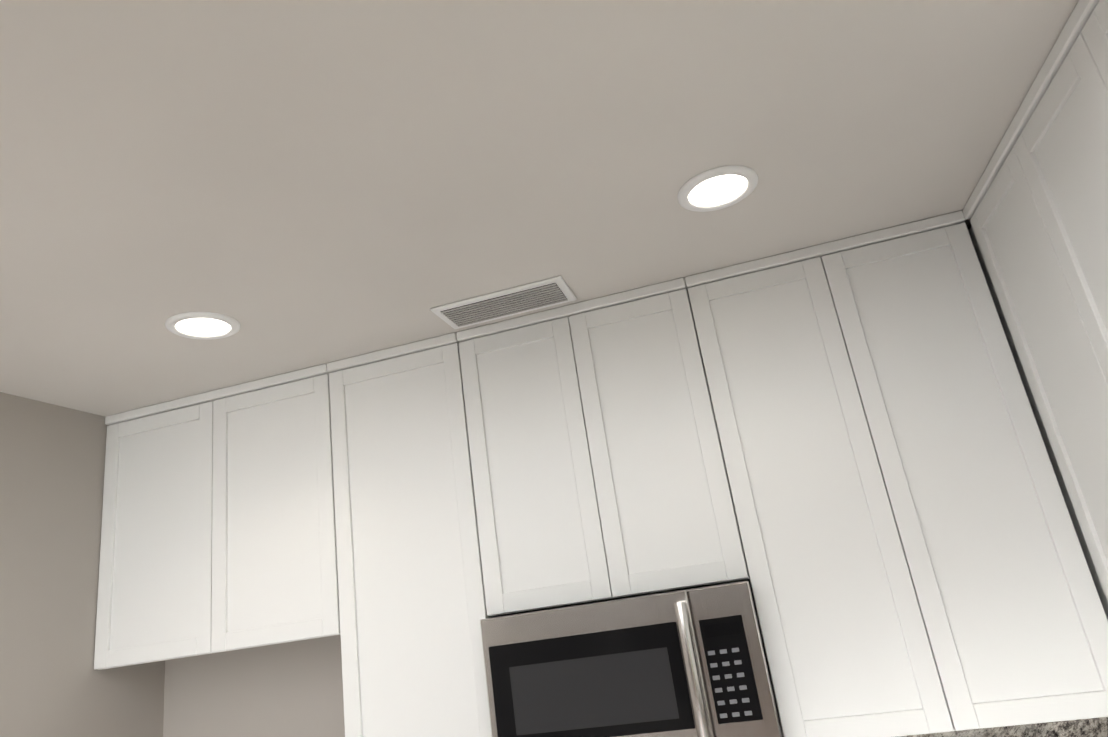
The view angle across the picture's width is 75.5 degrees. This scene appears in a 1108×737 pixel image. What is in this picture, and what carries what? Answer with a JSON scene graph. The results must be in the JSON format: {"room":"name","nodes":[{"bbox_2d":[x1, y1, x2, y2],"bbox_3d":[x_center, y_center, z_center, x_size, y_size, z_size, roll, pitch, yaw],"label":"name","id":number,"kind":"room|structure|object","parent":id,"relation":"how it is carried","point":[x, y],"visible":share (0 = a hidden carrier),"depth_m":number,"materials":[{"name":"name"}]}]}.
{"room":"kitchen","nodes":[
{"label":"kitchen","id":0,"kind":"room"},
{"bbox_2d":[0,392,164,736],"bbox_3d":[-2.930,0.167,-2.295,0.150,2.700,10.600,-13,-18,13],"label":"wall","id":1,"kind":"structure","parent":0,"point":[53,683],"depth_m":2.39,"materials":[{"name":"paint"}]},
{"bbox_2d":[163,578,749,736],"bbox_3d":[-0.651,1.391,2.495,5.500,2.700,0.150,-13,-18,13],"label":"wall","id":2,"kind":"structure","parent":0,"point":[292,689],"depth_m":2.60,"materials":[{"name":"paint"}]},
{"bbox_2d":[94,364,339,669],"bbox_3d":[-1.141,0.547,2.617,0.946,0.900,0.329,-13,-18,13],"label":"upper cabinet","id":3,"kind":"object","parent":2,"relation":"attached to","point":[218,531],"visible":0.94,"depth_m":2.47,"materials":[{"name":"white wood"}]},
{"bbox_2d":[327,332,519,736],"bbox_3d":[-0.426,0.598,2.394,0.488,1.330,0.329,-13,-18,13],"label":"upper cabinet","id":4,"kind":"object","parent":2,"relation":"attached to","point":[412,607],"visible":0.92,"depth_m":2.26,"materials":[{"name":"white wood"}]},
{"bbox_2d":[456,277,749,615],"bbox_3d":[0.145,0.267,2.321,0.768,0.910,0.329,-13,-18,13],"label":"upper cabinet","id":5,"kind":"object","parent":2,"relation":"attached to","point":[599,471],"visible":0.98,"depth_m":2.17,"materials":[{"name":"white wood"}]},
{"bbox_2d":[480,580,782,736],"bbox_3d":[0.222,0.878,2.059,0.762,0.413,0.452,-13,-18,13],"label":"over-the-range microwave","id":6,"kind":"object","parent":5,"relation":"attached to","point":[690,662],"visible":0.98,"depth_m":1.91,"materials":[{"name":"silver metal"}]},
{"bbox_2d":[685,210,1107,736],"bbox_3d":[0.924,0.298,2.084,0.802,1.330,0.329,-13,-18,13],"label":"upper cabinet","id":7,"kind":"object","parent":2,"relation":"attached to","point":[916,562],"visible":1,"depth_m":1.92,"materials":[{"name":"white wood"}]},
{"bbox_2d":[782,717,1107,736],"bbox_3d":[0.619,1.291,2.055,2.354,0.472,0.030,-13,-18,13],"label":"backsplash","id":8,"kind":"structure","parent":2,"relation":"attached to","point":[1094,727],"depth_m":1.93,"materials":[{"name":"stone"}]},
{"bbox_2d":[0,0,1078,416],"bbox_3d":[-2.280,-1.314,-1.986,5.500,0.100,10.750,-13,-18,13],"label":"ceiling","id":9,"kind":"structure","parent":0,"point":[294,184],"depth_m":1.49,"materials":[{"name":"paint"}]},
{"bbox_2d":[165,312,239,339],"bbox_3d":[-1.015,-0.121,2.073,0.195,0.009,0.195,-13,-18,13],"label":"recessed light","id":10,"kind":"object","parent":9,"relation":"in","point":[203,325],"visible":1,"depth_m":2.06,"materials":[{"name":"white plastic"}]},
{"bbox_2d":[430,276,576,328],"bbox_3d":[-0.153,-0.198,2.221,0.420,0.012,0.190,-13,-18,13],"label":"ceiling vent","id":11,"kind":"object","parent":9,"relation":"in","point":[549,292],"visible":1,"depth_m":2.20,"materials":[{"name":"white metal"}]},
{"bbox_2d":[677,165,757,211],"bbox_3d":[0.400,-0.435,1.749,0.195,0.009,0.195,-13,-18,13],"label":"recessed light","id":12,"kind":"object","parent":9,"relation":"in","point":[718,188],"visible":1,"depth_m":1.74,"materials":[{"name":"white plastic"}]},
{"bbox_3d":[0.439,-0.556,-2.994,0.200,2.700,10.450,-13,-18,13],"label":"wall","id":13,"kind":"structure","parent":0,"visible":0},
{"bbox_2d":[963,153,1107,619],"bbox_3d":[1.362,0.079,1.607,0.318,1.330,0.442,-13,-18,13],"label":"upper cabinet","id":14,"kind":"object","parent":13,"relation":"attached to","point":[1077,452],"depth_m":1.79,"materials":[{"name":"white wood"}]},
{"bbox_2d":[995,52,1107,455],"bbox_3d":[1.266,-0.015,1.277,0.318,1.330,0.498,-13,-18,13],"label":"upper cabinet","id":15,"kind":"object","parent":13,"relation":"attached to","point":[1035,209],"depth_m":1.54,"materials":[{"name":"white wood"}]},
{"bbox_2d":[1051,0,1107,179],"bbox_3d":[1.169,-0.108,0.946,0.318,1.330,0.441,-13,-18,13],"label":"upper cabinet","id":16,"kind":"object","parent":13,"relation":"attached to","point":[1081,48],"depth_m":1.33,"materials":[{"name":"white wood"}]}
]}

